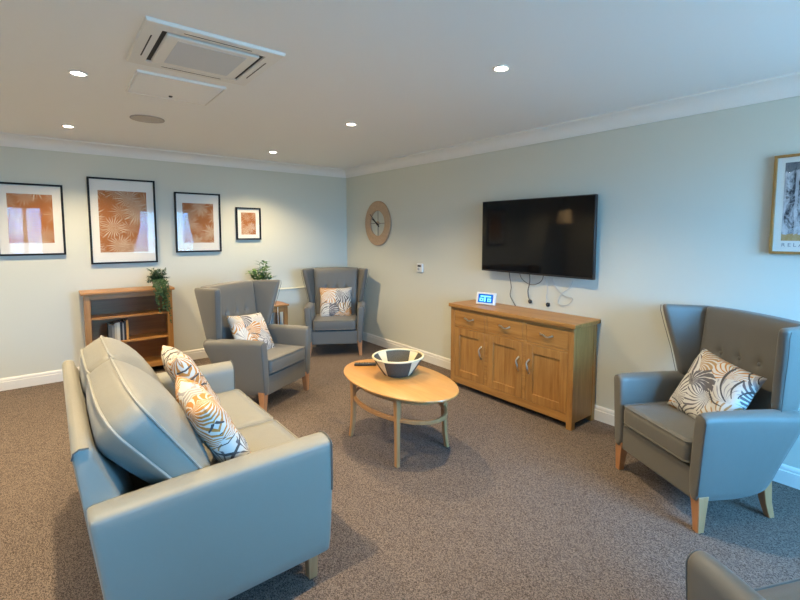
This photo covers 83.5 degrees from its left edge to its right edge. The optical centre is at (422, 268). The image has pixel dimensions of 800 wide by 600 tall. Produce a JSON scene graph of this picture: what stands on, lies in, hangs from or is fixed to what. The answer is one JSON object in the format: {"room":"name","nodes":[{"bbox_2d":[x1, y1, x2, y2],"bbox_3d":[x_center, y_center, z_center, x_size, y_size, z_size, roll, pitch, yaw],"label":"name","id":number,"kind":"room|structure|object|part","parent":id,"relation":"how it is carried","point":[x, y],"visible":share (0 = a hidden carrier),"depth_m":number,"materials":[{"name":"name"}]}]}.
{"room":"care facility","nodes":[
{"label":"care facility","id":0,"kind":"room"},
{"bbox_2d":[0,146,346,378],"bbox_3d":[-3.319,-0.083,4.768,5.900,2.400,0.100,-4,6,-40],"label":"wall","id":1,"kind":"structure","parent":0,"point":[304,216],"depth_m":5.00,"materials":[{"name":"paint"}]},
{"bbox_2d":[0,182,65,255],"bbox_3d":[-3.748,-0.467,4.289,0.499,0.687,0.026,-4,6,-40],"label":"framed picture","id":2,"kind":"object","parent":1,"relation":"attached to","point":[32,222],"visible":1,"depth_m":4.29,"materials":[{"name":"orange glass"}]},
{"bbox_2d":[6,193,54,242],"bbox_3d":[-3.749,-0.477,4.290,0.329,0.467,0.002,-4,6,-40],"label":"art print","id":3,"kind":"object","parent":2,"relation":"attached to","point":[30,217],"depth_m":4.29},
{"bbox_2d":[0,348,207,390],"bbox_3d":[-3.285,1.059,4.812,5.700,0.117,0.018,-4,6,-40],"label":"baseboard","id":4,"kind":"structure","parent":1,"relation":"attached to","point":[22,381],"depth_m":4.40,"materials":[{"name":"white paint"}]},
{"bbox_2d":[86,176,157,264],"bbox_3d":[-3.176,-0.500,4.764,0.600,0.895,0.026,-4,6,-40],"label":"framed picture","id":5,"kind":"object","parent":1,"relation":"attached to","point":[121,212],"visible":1,"depth_m":4.75,"materials":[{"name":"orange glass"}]},
{"bbox_2d":[97,190,148,252],"bbox_3d":[-3.177,-0.495,4.766,0.430,0.645,0.002,-4,6,-40],"label":"art print","id":6,"kind":"object","parent":5,"relation":"attached to","point":[122,215],"depth_m":4.76},
{"bbox_2d":[0,132,345,177],"bbox_3d":[-3.249,-1.219,4.599,5.700,0.108,0.107,-4,6,-40],"label":"trim","id":7,"kind":"structure","parent":1,"relation":"attached to","point":[6,139],"depth_m":4.88,"materials":[{"name":"paint"}]},
{"bbox_2d":[174,192,221,252],"bbox_3d":[-2.614,-0.534,5.231,0.491,0.687,0.026,-4,6,-40],"label":"framed picture","id":8,"kind":"object","parent":1,"relation":"attached to","point":[197,215],"visible":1,"depth_m":5.23,"materials":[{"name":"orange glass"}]},
{"bbox_2d":[182,203,213,242],"bbox_3d":[-2.615,-0.529,5.234,0.331,0.457,0.002,-4,6,-40],"label":"art print","id":9,"kind":"object","parent":8,"relation":"attached to","point":[197,218],"depth_m":5.23},
{"bbox_2d":[235,207,260,239],"bbox_3d":[-2.171,-0.559,5.599,0.304,0.400,0.026,-4,6,-40],"label":"framed picture","id":10,"kind":"object","parent":1,"relation":"attached to","point":[248,220],"visible":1,"depth_m":5.60,"materials":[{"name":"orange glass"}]},
{"bbox_2d":[241,212,255,234],"bbox_3d":[-2.172,-0.560,5.601,0.178,0.273,0.002,-4,6,-40],"label":"art print","id":11,"kind":"object","parent":10,"relation":"attached to","point":[248,219],"depth_m":5.60},
{"bbox_2d":[270,286,315,325],"bbox_3d":[-1.614,0.635,6.118,1.425,0.768,0.105,-4,6,-40],"label":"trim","id":12,"kind":"structure","parent":1,"relation":"attached to","point":[296,297],"depth_m":5.97,"materials":[{"name":"paint"}]},
{"bbox_2d":[0,0,799,168],"bbox_3d":[-0.947,-1.080,1.839,5.900,0.060,7.500,-4,6,-40],"label":"ceiling","id":13,"kind":"structure","parent":0,"point":[413,76],"depth_m":2.41,"materials":[{"name":"paint"}]},
{"bbox_2d":[61,125,74,127],"bbox_3d":[-3.010,-1.206,3.804,0.092,0.008,0.092,-4,6,-40],"label":"recessed light","id":14,"kind":"object","parent":13,"relation":"in","point":[66,126],"visible":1,"depth_m":3.80,"materials":[{"name":"white plastic"}]},
{"bbox_2d":[68,70,87,76],"bbox_3d":[-1.951,-1.104,2.537,0.092,0.008,0.092,-4,6,-40],"label":"recessed light","id":15,"kind":"object","parent":13,"relation":"in","point":[72,72],"visible":1,"depth_m":2.53,"materials":[{"name":"white plastic"}]},
{"bbox_2d":[130,115,164,122],"bbox_3d":[-2.176,-1.183,3.545,0.240,0.010,0.240,-4,6,-40],"label":"ceiling speaker","id":16,"kind":"object","parent":13,"relation":"attached to","point":[141,118],"visible":1,"depth_m":3.54},
{"bbox_2d":[126,69,225,105],"bbox_3d":[-1.548,-1.119,2.809,0.472,0.018,0.472,-4,6,-40],"label":"ceiling access panel","id":17,"kind":"object","parent":13,"relation":"attached to","point":[145,83],"visible":1,"depth_m":2.77,"materials":[{"name":"paint"}]},
{"bbox_2d":[126,16,285,85],"bbox_3d":[-1.112,-1.074,2.288,0.608,0.022,0.608,-4,6,-40],"label":"air conditioner","id":18,"kind":"object","parent":13,"relation":"attached to","point":[158,43],"visible":1,"depth_m":2.21,"materials":[{"name":"white plastic"}]},
{"bbox_3d":[-1.112,-1.072,2.289,0.412,0.016,0.412,-4,6,-40],"label":"panel","id":19,"kind":"part","parent":18,"relation":"part of","materials":[{"name":"white plastic"}]},
{"bbox_2d":[164,42,246,75],"bbox_3d":[-1.112,-1.065,2.289,0.310,0.004,0.330,-4,6,-40],"label":"grille","id":20,"kind":"object","parent":18,"relation":"attached to","point":[187,55],"depth_m":2.27,"materials":[{"name":"white plastic"}]},
{"bbox_2d":[345,123,356,125],"bbox_3d":[-0.588,-1.190,3.703,0.092,0.008,0.092,-4,6,-40],"label":"recessed light","id":21,"kind":"object","parent":13,"relation":"in","point":[347,124],"visible":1,"depth_m":3.69,"materials":[{"name":"white plastic"}]},
{"bbox_2d":[493,65,509,71],"bbox_3d":[0.431,-1.088,2.440,0.092,0.008,0.092,-4,6,-40],"label":"recessed light","id":22,"kind":"object","parent":13,"relation":"in","point":[499,68],"visible":1,"depth_m":2.43,"materials":[{"name":"white plastic"}]},
{"bbox_2d":[0,340,799,599],"bbox_3d":[-0.955,1.373,2.031,5.900,0.060,7.500,-4,6,-40],"label":"floor","id":23,"kind":"structure","parent":0,"point":[519,504],"depth_m":2.43,"materials":[{"name":"carpet"}]},
{"bbox_2d":[79,285,174,366],"bbox_3d":[-3.089,0.668,4.735,0.815,0.909,0.302,-4,6,-40],"label":"bookcase","id":24,"kind":"object","parent":23,"relation":"on","point":[150,329],"visible":0.55,"depth_m":4.81,"materials":[{"name":"brown wood"}]},
{"bbox_2d":[107,323,111,337],"bbox_3d":[-3.220,0.657,4.609,0.030,0.175,0.152,-4,6,-40],"label":"book","id":25,"kind":"object","parent":24,"relation":"on","point":[109,326],"visible":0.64,"depth_m":4.55,"materials":[{"name":"paper"}]},
{"bbox_2d":[111,323,114,338],"bbox_3d":[-3.199,0.659,4.627,0.022,0.170,0.152,-4,6,-40],"label":"book","id":26,"kind":"object","parent":24,"relation":"on","point":[112,324],"visible":0.59,"depth_m":4.57,"materials":[{"name":"paper"}]},
{"bbox_2d":[113,321,116,339],"bbox_3d":[-3.183,0.650,4.639,0.018,0.185,0.152,-4,6,-40],"label":"book","id":27,"kind":"object","parent":24,"relation":"on","point":[114,322],"visible":0.62,"depth_m":4.58,"materials":[{"name":"paper"}]},
{"bbox_2d":[115,321,120,340],"bbox_3d":[-3.165,0.647,4.654,0.026,0.190,0.152,-4,6,-40],"label":"book","id":28,"kind":"object","parent":24,"relation":"on","point":[117,322],"visible":0.75,"depth_m":4.60,"materials":[{"name":"paper"}]},
{"bbox_2d":[118,320,122,340],"bbox_3d":[-3.147,0.643,4.669,0.020,0.195,0.152,-4,6,-40],"label":"book","id":29,"kind":"object","parent":24,"relation":"on","point":[120,321],"visible":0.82,"depth_m":4.61,"materials":[{"name":"paper"}]},
{"bbox_2d":[122,319,126,339],"bbox_3d":[-3.122,0.639,4.690,0.018,0.200,0.152,-4,6,-40],"label":"book","id":30,"kind":"object","parent":24,"relation":"on","point":[123,320],"visible":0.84,"depth_m":4.63,"materials":[{"name":"paper"}]},
{"bbox_2d":[124,318,128,339],"bbox_3d":[-3.106,0.635,4.703,0.020,0.205,0.152,-4,6,-40],"label":"book","id":31,"kind":"object","parent":24,"relation":"on","point":[126,319],"visible":0.8,"depth_m":4.65,"materials":[{"name":"paper"}]},
{"bbox_3d":[-3.015,0.274,4.617,0.665,0.051,0.026,-4,6,-40],"label":"rail","id":32,"kind":"part","parent":24,"relation":"part of","materials":[{"name":"brown wood"}]},
{"bbox_3d":[-3.179,0.638,4.841,0.725,0.810,0.010,-4,6,-40],"label":"panel","id":33,"kind":"part","parent":24,"relation":"part of","materials":[{"name":"brown wood"}]},
{"bbox_3d":[-3.093,0.485,4.726,0.709,0.020,0.252,-4,6,-40],"label":"shelf","id":34,"kind":"part","parent":24,"relation":"part of","materials":[{"name":"brown wood"}]},
{"bbox_3d":[-3.094,0.746,4.747,0.709,0.020,0.252,-4,6,-40],"label":"shelf","id":35,"kind":"part","parent":24,"relation":"part of","materials":[{"name":"brown wood"}]},
{"bbox_3d":[-3.095,1.015,4.768,0.709,0.020,0.252,-4,6,-40],"label":"shelf","id":36,"kind":"part","parent":24,"relation":"part of","materials":[{"name":"brown wood"}]},
{"bbox_3d":[-3.017,1.035,4.676,0.665,0.046,0.026,-4,6,-40],"label":"plinth rail","id":37,"kind":"part","parent":24,"relation":"part of","materials":[{"name":"brown wood"}]},
{"bbox_2d":[145,267,171,322],"bbox_3d":[-2.851,0.290,4.843,0.248,0.602,0.300,-2,5,-28],"label":"trailing plant","id":38,"kind":"object","parent":24,"relation":"on","point":[158,282],"visible":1,"depth_m":4.78,"materials":[{"name":"green plant"}]},
{"bbox_3d":[-2.825,0.663,4.992,0.020,0.880,0.238,-4,6,-40],"label":"panel","id":39,"kind":"part","parent":24,"relation":"part of","materials":[{"name":"brown wood"}]},
{"bbox_2d":[62,335,332,599],"bbox_3d":[-1.190,0.849,2.249,0.922,0.949,1.551,-4,6,-40],"label":"sofa","id":40,"kind":"object","parent":23,"relation":"on","point":[165,520],"visible":0.94,"depth_m":1.65,"materials":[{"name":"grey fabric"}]},
{"bbox_3d":[-1.438,0.872,2.023,0.245,0.676,1.310,-4,6,-40],"label":"frame","id":41,"kind":"part","parent":40,"relation":"part of","materials":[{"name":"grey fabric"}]},
{"bbox_2d":[79,337,162,395],"bbox_3d":[-1.559,0.602,2.351,0.372,0.463,0.677,-4,6,-40],"label":"cushion","id":42,"kind":"object","parent":40,"relation":"on","point":[101,349],"depth_m":2.19,"materials":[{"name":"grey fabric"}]},
{"bbox_3d":[-1.184,1.108,2.268,0.775,0.190,1.290,-4,6,-40],"label":"seat","id":43,"kind":"part","parent":40,"relation":"part of","materials":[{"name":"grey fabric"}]},
{"bbox_2d":[86,359,210,484],"bbox_3d":[-1.130,0.644,1.839,0.372,0.463,0.677,-4,6,-40],"label":"cushion","id":44,"kind":"object","parent":40,"relation":"on","point":[134,424],"depth_m":1.61,"materials":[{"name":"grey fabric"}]},
{"bbox_2d":[161,345,219,403],"bbox_3d":[-1.267,0.626,2.454,0.252,0.402,0.424,-3,5,-35],"label":"cushion","id":45,"kind":"object","parent":40,"relation":"on","point":[175,362],"visible":0.62,"depth_m":2.31,"materials":[{"name":"multicoloured fabric"}]},
{"bbox_3d":[-1.634,0.906,2.796,0.877,0.513,0.140,-4,6,-40],"label":"arm","id":46,"kind":"part","parent":40,"relation":"part of","materials":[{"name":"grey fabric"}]},
{"bbox_3d":[-0.745,0.994,1.708,0.847,0.513,0.125,-4,6,-40],"label":"arm","id":47,"kind":"part","parent":40,"relation":"part of","materials":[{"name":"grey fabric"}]},
{"bbox_2d":[175,375,250,462],"bbox_3d":[-0.900,0.688,1.936,0.242,0.408,0.439,-4,6,-43],"label":"cushion","id":48,"kind":"object","parent":40,"relation":"on","point":[215,428],"visible":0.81,"depth_m":1.80,"materials":[{"name":"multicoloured fabric"}]},
{"bbox_2d":[217,390,271,427],"bbox_3d":[-1.274,0.901,2.591,0.609,0.144,0.646,-4,6,-40],"label":"seat cushion","id":49,"kind":"object","parent":40,"relation":"on","point":[242,410],"depth_m":2.64,"materials":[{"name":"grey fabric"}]},
{"bbox_2d":[203,421,296,464],"bbox_3d":[-0.864,0.941,2.101,0.609,0.144,0.646,-4,6,-40],"label":"seat cushion","id":50,"kind":"object","parent":40,"relation":"on","point":[259,435],"depth_m":2.31,"materials":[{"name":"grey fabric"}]},
{"bbox_3d":[-0.485,1.284,1.959,0.048,0.130,0.048,-4,6,-40],"label":"leg","id":51,"kind":"part","parent":40,"relation":"part of","materials":[{"name":"brown wood"}]},
{"bbox_2d":[194,280,310,411],"bbox_3d":[-1.502,0.659,4.053,0.708,1.043,0.860,2,5,19],"label":"wingback armchair","id":52,"kind":"object","parent":23,"relation":"on","point":[260,372],"visible":0.87,"depth_m":3.89,"materials":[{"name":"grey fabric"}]},
{"bbox_3d":[-1.730,0.453,4.117,0.190,0.643,0.579,2,5,19],"label":"backrest","id":53,"kind":"part","parent":52,"relation":"part of","materials":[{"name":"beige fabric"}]},
{"bbox_3d":[-1.554,0.822,3.748,0.588,0.472,0.119,1,5,15],"label":"arm","id":54,"kind":"part","parent":52,"relation":"part of","materials":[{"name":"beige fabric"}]},
{"bbox_2d":[226,312,274,349],"bbox_3d":[-1.527,0.598,4.020,0.251,0.400,0.449,2,5,23],"label":"cushion","id":55,"kind":"object","parent":52,"relation":"on","point":[252,326],"visible":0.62,"depth_m":3.96,"materials":[{"name":"multicoloured fabric"}]},
{"bbox_3d":[-1.313,1.115,3.704,0.060,0.190,0.060,2,5,19],"label":"leg","id":56,"kind":"part","parent":52,"relation":"part of","materials":[{"name":"brown wood"}]},
{"bbox_2d":[267,344,304,372],"bbox_3d":[-1.417,0.790,4.034,0.524,0.114,0.512,2,5,19],"label":"seat cushion","id":57,"kind":"object","parent":52,"relation":"on","point":[280,357],"depth_m":3.97,"materials":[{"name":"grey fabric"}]},
{"bbox_3d":[-1.401,0.952,4.041,0.444,0.162,0.550,2,5,19],"label":"seat","id":58,"kind":"part","parent":52,"relation":"part of","materials":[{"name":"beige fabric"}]},
{"bbox_3d":[-1.346,0.776,4.344,0.588,0.472,0.119,2,5,23],"label":"arm","id":59,"kind":"part","parent":52,"relation":"part of","materials":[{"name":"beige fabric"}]},
{"bbox_3d":[-1.116,1.071,4.269,0.060,0.190,0.060,2,5,19],"label":"leg","id":60,"kind":"part","parent":52,"relation":"part of","materials":[{"name":"brown wood"}]},
{"bbox_2d":[273,301,288,324],"bbox_3d":[-1.930,0.753,5.540,0.470,0.622,0.330,-4,6,-40],"label":"side table","id":61,"kind":"object","parent":23,"relation":"on","point":[282,307],"visible":0.27,"depth_m":5.54,"materials":[{"name":"brown wood"}]},
{"bbox_2d":[246,260,272,279],"bbox_3d":[-1.971,0.171,5.476,0.385,0.548,0.290,-4,6,-40],"label":"leafy houseplant","id":62,"kind":"object","parent":61,"relation":"on","point":[261,276],"visible":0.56,"depth_m":5.44,"materials":[{"name":"green plant"}]},
{"bbox_3d":[-1.857,0.747,5.764,0.044,0.600,0.044,-4,6,-40],"label":"leg","id":63,"kind":"part","parent":61,"relation":"part of","materials":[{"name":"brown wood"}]},
{"bbox_3d":[-1.697,0.762,5.572,0.044,0.600,0.044,-4,6,-40],"label":"leg","id":64,"kind":"part","parent":61,"relation":"part of","materials":[{"name":"brown wood"}]},
{"bbox_2d":[301,267,368,356],"bbox_3d":[-1.107,0.529,5.739,0.860,1.043,0.708,0,5,-8],"label":"wingback armchair","id":65,"kind":"object","parent":23,"relation":"on","point":[324,329],"visible":0.83,"depth_m":5.70,"materials":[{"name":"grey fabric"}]},
{"bbox_3d":[-1.413,0.673,5.650,0.119,0.472,0.588,-1,5,-12],"label":"arm","id":66,"kind":"part","parent":65,"relation":"part of","materials":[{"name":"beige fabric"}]},
{"bbox_2d":[313,313,355,329],"bbox_3d":[-1.095,0.664,5.661,0.512,0.114,0.524,0,5,-8],"label":"seat cushion","id":67,"kind":"object","parent":65,"relation":"on","point":[319,322],"depth_m":5.42,"materials":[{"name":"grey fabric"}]},
{"bbox_3d":[-1.093,0.827,5.656,0.550,0.162,0.444,0,5,-8],"label":"seat","id":68,"kind":"part","parent":65,"relation":"part of","materials":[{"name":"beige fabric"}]},
{"bbox_2d":[319,287,351,315],"bbox_3d":[-1.113,0.449,5.777,0.420,0.395,0.208,0,5,-8],"label":"cushion","id":69,"kind":"object","parent":65,"relation":"on","point":[333,301],"visible":0.96,"depth_m":5.72,"materials":[{"name":"multicoloured fabric"}]},
{"bbox_3d":[-1.141,0.310,5.963,0.579,0.643,0.190,0,5,-8],"label":"backrest","id":70,"kind":"part","parent":65,"relation":"part of","materials":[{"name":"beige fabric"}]},
{"bbox_3d":[-0.767,0.975,5.514,0.060,0.190,0.060,0,5,-8],"label":"leg","id":71,"kind":"part","parent":65,"relation":"part of","materials":[{"name":"brown wood"}]},
{"bbox_3d":[-0.786,0.668,5.741,0.119,0.472,0.588,0,4,-5],"label":"arm","id":72,"kind":"part","parent":65,"relation":"part of","materials":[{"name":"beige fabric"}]},
{"bbox_2d":[344,359,458,467],"bbox_3d":[-0.176,1.014,3.221,0.620,0.475,1.080,-4,6,-40],"label":"oval coffee table","id":73,"kind":"object","parent":23,"relation":"on","point":[425,386],"visible":0.94,"depth_m":3.02,"materials":[{"name":"brown wood"}]},
{"bbox_3d":[-0.513,1.018,3.300,0.043,0.451,0.054,-4,6,-40],"label":"leg","id":74,"kind":"part","parent":73,"relation":"part of","materials":[{"name":"brown wood"}]},
{"bbox_2d":[354,362,375,365],"bbox_3d":[-0.441,0.745,3.480,0.170,0.020,0.044,0,4,-4],"label":"remote control","id":75,"kind":"object","parent":73,"relation":"on","point":[356,363],"visible":0.94,"depth_m":3.46,"materials":[{"name":"black plastic"}]},
{"bbox_3d":[-0.160,1.053,2.877,0.043,0.451,0.054,-4,6,-40],"label":"leg","id":76,"kind":"part","parent":73,"relation":"part of","materials":[{"name":"brown wood"}]},
{"bbox_2d":[372,348,423,377],"bbox_3d":[-0.176,0.701,3.267,0.380,0.142,0.380,-4,6,-40],"label":"woven bowl","id":77,"kind":"object","parent":73,"relation":"on","point":[396,362],"visible":1,"depth_m":3.20,"materials":[{"name":"wicker"}]},
{"bbox_3d":[0.161,1.033,3.143,0.043,0.451,0.054,-4,6,-40],"label":"leg","id":78,"kind":"part","parent":73,"relation":"part of","materials":[{"name":"brown wood"}]},
{"bbox_2d":[449,299,600,430],"bbox_3d":[0.834,0.782,3.990,0.386,0.824,1.374,-4,6,-40],"label":"sideboard","id":79,"kind":"object","parent":23,"relation":"on","point":[541,361],"visible":0.99,"depth_m":3.71,"materials":[{"name":"brown wood"}]},
{"bbox_3d":[0.315,0.765,4.401,0.045,0.790,0.050,-4,6,-40],"label":"corner post","id":80,"kind":"part","parent":79,"relation":"part of","materials":[{"name":"brown wood"}]},
{"bbox_3d":[0.448,0.819,4.229,0.023,0.476,0.386,-4,6,-40],"label":"door","id":81,"kind":"part","parent":79,"relation":"part of","materials":[{"name":"brown wood"}]},
{"bbox_3d":[0.451,0.819,4.231,0.008,0.348,0.258,-4,6,-40],"label":"door panel","id":82,"kind":"part","parent":79,"relation":"part of","materials":[{"name":"brown wood"}]},
{"bbox_3d":[0.449,0.485,4.203,0.023,0.146,0.386,-4,6,-40],"label":"drawer","id":83,"kind":"part","parent":79,"relation":"part of","materials":[{"name":"brown wood"}]},
{"bbox_2d":[476,292,496,305],"bbox_3d":[0.616,0.288,4.264,0.200,0.117,0.070,3,5,35],"label":"smart display","id":84,"kind":"object","parent":79,"relation":"on","point":[483,298],"visible":1,"depth_m":4.24,"materials":[{"name":"white plastic"}]},
{"bbox_2d":[480,295,490,301],"bbox_3d":[0.600,0.288,4.242,0.118,0.055,0.013,3,5,35],"label":"picture","id":85,"kind":"object","parent":84,"relation":"on","point":[483,298],"depth_m":4.24},
{"bbox_3d":[0.723,0.845,3.906,0.008,0.348,0.258,-4,6,-40],"label":"door panel","id":86,"kind":"part","parent":79,"relation":"part of","materials":[{"name":"brown wood"}]},
{"bbox_3d":[0.720,0.845,3.904,0.023,0.476,0.386,-4,6,-40],"label":"door","id":87,"kind":"part","parent":79,"relation":"part of","materials":[{"name":"brown wood"}]},
{"bbox_3d":[0.721,0.511,3.878,0.023,0.146,0.386,-4,6,-40],"label":"drawer","id":88,"kind":"part","parent":79,"relation":"part of","materials":[{"name":"brown wood"}]},
{"bbox_3d":[0.723,0.780,3.901,0.028,0.740,1.240,-4,6,-40],"label":"frame","id":89,"kind":"part","parent":79,"relation":"part of","materials":[{"name":"brown wood"}]},
{"bbox_3d":[0.992,0.872,3.578,0.023,0.476,0.386,-4,6,-40],"label":"door","id":90,"kind":"part","parent":79,"relation":"part of","materials":[{"name":"brown wood"}]},
{"bbox_3d":[0.995,0.871,3.580,0.008,0.348,0.258,-4,6,-40],"label":"door panel","id":91,"kind":"part","parent":79,"relation":"part of","materials":[{"name":"brown wood"}]},
{"bbox_3d":[0.993,0.538,3.552,0.023,0.146,0.386,-4,6,-40],"label":"drawer","id":92,"kind":"part","parent":79,"relation":"part of","materials":[{"name":"brown wood"}]},
{"bbox_3d":[1.141,0.845,3.413,0.045,0.790,0.050,-4,6,-40],"label":"corner post","id":93,"kind":"part","parent":79,"relation":"part of","materials":[{"name":"brown wood"}]},
{"bbox_3d":[1.259,0.814,3.494,0.243,0.740,0.018,-4,6,-40],"label":"panel","id":94,"kind":"part","parent":79,"relation":"part of","materials":[{"name":"brown wood"}]},
{"bbox_3d":[1.362,0.831,3.597,0.045,0.790,0.050,-4,6,-40],"label":"corner post","id":95,"kind":"part","parent":79,"relation":"part of","materials":[{"name":"brown wood"}]},
{"bbox_2d":[614,304,799,533],"bbox_3d":[1.639,0.784,2.593,0.708,1.043,0.860,-1,5,-12],"label":"wingback armchair","id":96,"kind":"object","parent":23,"relation":"on","point":[718,455],"visible":0.84,"depth_m":2.41,"materials":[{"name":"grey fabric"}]},
{"bbox_3d":[1.275,1.190,2.854,0.060,0.190,0.060,-1,5,-12],"label":"leg","id":97,"kind":"part","parent":96,"relation":"part of","materials":[{"name":"brown wood"}]},
{"bbox_3d":[1.518,0.898,2.901,0.588,0.472,0.119,-1,5,-16],"label":"arm","id":98,"kind":"part","parent":96,"relation":"part of","materials":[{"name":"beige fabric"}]},
{"bbox_3d":[1.533,1.075,2.593,0.444,0.162,0.550,-1,5,-12],"label":"seat","id":99,"kind":"part","parent":96,"relation":"part of","materials":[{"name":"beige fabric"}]},
{"bbox_2d":[624,402,694,460],"bbox_3d":[1.551,0.913,2.584,0.524,0.114,0.512,-1,5,-12],"label":"seat cushion","id":100,"kind":"object","parent":96,"relation":"on","point":[668,427],"depth_m":2.53,"materials":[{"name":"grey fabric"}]},
{"bbox_3d":[1.402,1.236,2.269,0.060,0.190,0.060,-1,5,-12],"label":"leg","id":101,"kind":"part","parent":96,"relation":"part of","materials":[{"name":"brown wood"}]},
{"bbox_2d":[667,348,766,418],"bbox_3d":[1.665,0.711,2.562,0.246,0.424,0.460,-1,5,-11],"label":"cushion","id":102,"kind":"object","parent":96,"relation":"on","point":[711,383],"visible":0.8,"depth_m":2.52,"materials":[{"name":"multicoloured fabric"}]},
{"bbox_3d":[1.651,0.947,2.283,0.588,0.472,0.119,0,5,-8],"label":"arm","id":103,"kind":"part","parent":96,"relation":"part of","materials":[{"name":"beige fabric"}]},
{"bbox_3d":[1.877,0.581,2.628,0.190,0.643,0.579,-1,5,-12],"label":"backrest","id":104,"kind":"part","parent":96,"relation":"part of","materials":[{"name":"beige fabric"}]},
{"bbox_3d":[1.823,1.214,2.379,0.093,0.220,0.054,-1,5,-12],"label":"leg","id":105,"kind":"part","parent":96,"relation":"part of","materials":[{"name":"brown wood"}]},
{"bbox_2d":[685,549,799,599],"bbox_3d":[1.168,0.906,1.015,0.860,1.043,0.708,-1,5,-14],"label":"wingback armchair","id":106,"kind":"object","parent":23,"relation":"on","point":[707,578],"visible":1,"depth_m":1.21,"materials":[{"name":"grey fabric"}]},
{"bbox_3d":[0.847,1.044,1.004,0.119,0.472,0.588,-1,5,-10],"label":"arm","id":107,"kind":"part","parent":106,"relation":"part of","materials":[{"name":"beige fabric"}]},
{"bbox_2d":[756,581,799,599],"bbox_3d":[1.146,1.027,1.112,0.512,0.114,0.524,-1,5,-14],"label":"seat cushion","id":108,"kind":"object","parent":106,"relation":"on","point":[785,590],"depth_m":1.33,"materials":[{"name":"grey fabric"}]},
{"bbox_2d":[346,96,799,468],"bbox_3d":[1.245,0.005,3.824,0.100,2.400,7.200,-4,6,-40],"label":"wall","id":109,"kind":"structure","parent":0,"point":[684,215],"depth_m":3.43,"materials":[{"name":"paint"}]},
{"bbox_2d":[365,201,390,245],"bbox_3d":[-0.587,-0.590,5.872,0.028,0.584,0.584,-4,6,-40],"label":"wall clock","id":110,"kind":"object","parent":109,"relation":"attached to","point":[379,240],"visible":1,"depth_m":5.85,"materials":[{"name":"brown wood"}]},
{"bbox_2d":[417,263,422,272],"bbox_3d":[-0.028,-0.005,5.253,0.030,0.104,0.104,-4,6,-40],"label":"thermostat","id":111,"kind":"object","parent":109,"relation":"attached to","point":[419,265],"visible":1,"depth_m":5.24,"materials":[{"name":"white plastic"}]},
{"bbox_2d":[482,194,597,279],"bbox_3d":[0.997,-0.279,3.945,0.100,0.666,1.173,-4,6,-40],"label":"television","id":112,"kind":"object","parent":109,"relation":"attached to","point":[547,236],"visible":1,"depth_m":3.83,"materials":[{"name":"black plastic"}]},
{"bbox_2d":[527,274,529,300],"bbox_3d":[0.968,0.141,4.044,0.026,0.309,0.052,1,5,10],"label":"power cable","id":113,"kind":"object","parent":112,"relation":"hanging from","point":[529,274],"visible":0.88,"depth_m":4.05,"materials":[{"name":"white plastic"}]},
{"bbox_2d":[552,278,572,305],"bbox_3d":[1.190,0.203,3.795,0.024,0.232,0.205,-4,6,-40],"label":"power cable","id":114,"kind":"object","parent":109,"relation":"attached to","point":[552,278],"visible":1,"depth_m":3.79,"materials":[{"name":"white plastic"}]},
{"bbox_2d":[343,72,799,177],"bbox_3d":[1.169,-1.132,3.669,0.107,0.108,7.200,-4,6,-40],"label":"trim","id":115,"kind":"structure","parent":109,"relation":"attached to","point":[788,85],"depth_m":3.33,"materials":[{"name":"paint"}]},
{"bbox_2d":[362,332,799,489],"bbox_3d":[1.196,1.146,3.876,0.018,0.117,7.200,-4,6,-40],"label":"baseboard","id":116,"kind":"structure","parent":109,"relation":"attached to","point":[787,475],"depth_m":3.60,"materials":[{"name":"white paint"}]},
{"bbox_2d":[768,153,799,254],"bbox_3d":[2.217,-0.364,2.518,0.031,0.577,0.400,-4,6,-40],"label":"framed picture","id":117,"kind":"object","parent":109,"relation":"attached to","point":[784,238],"visible":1,"depth_m":2.62,"materials":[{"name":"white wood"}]},
{"bbox_2d":[781,162,799,240],"bbox_3d":[2.220,-0.381,2.518,0.002,0.454,0.296,-4,6,-40],"label":"art print","id":118,"kind":"object","parent":117,"relation":"attached to","point":[790,171],"depth_m":2.61}
]}

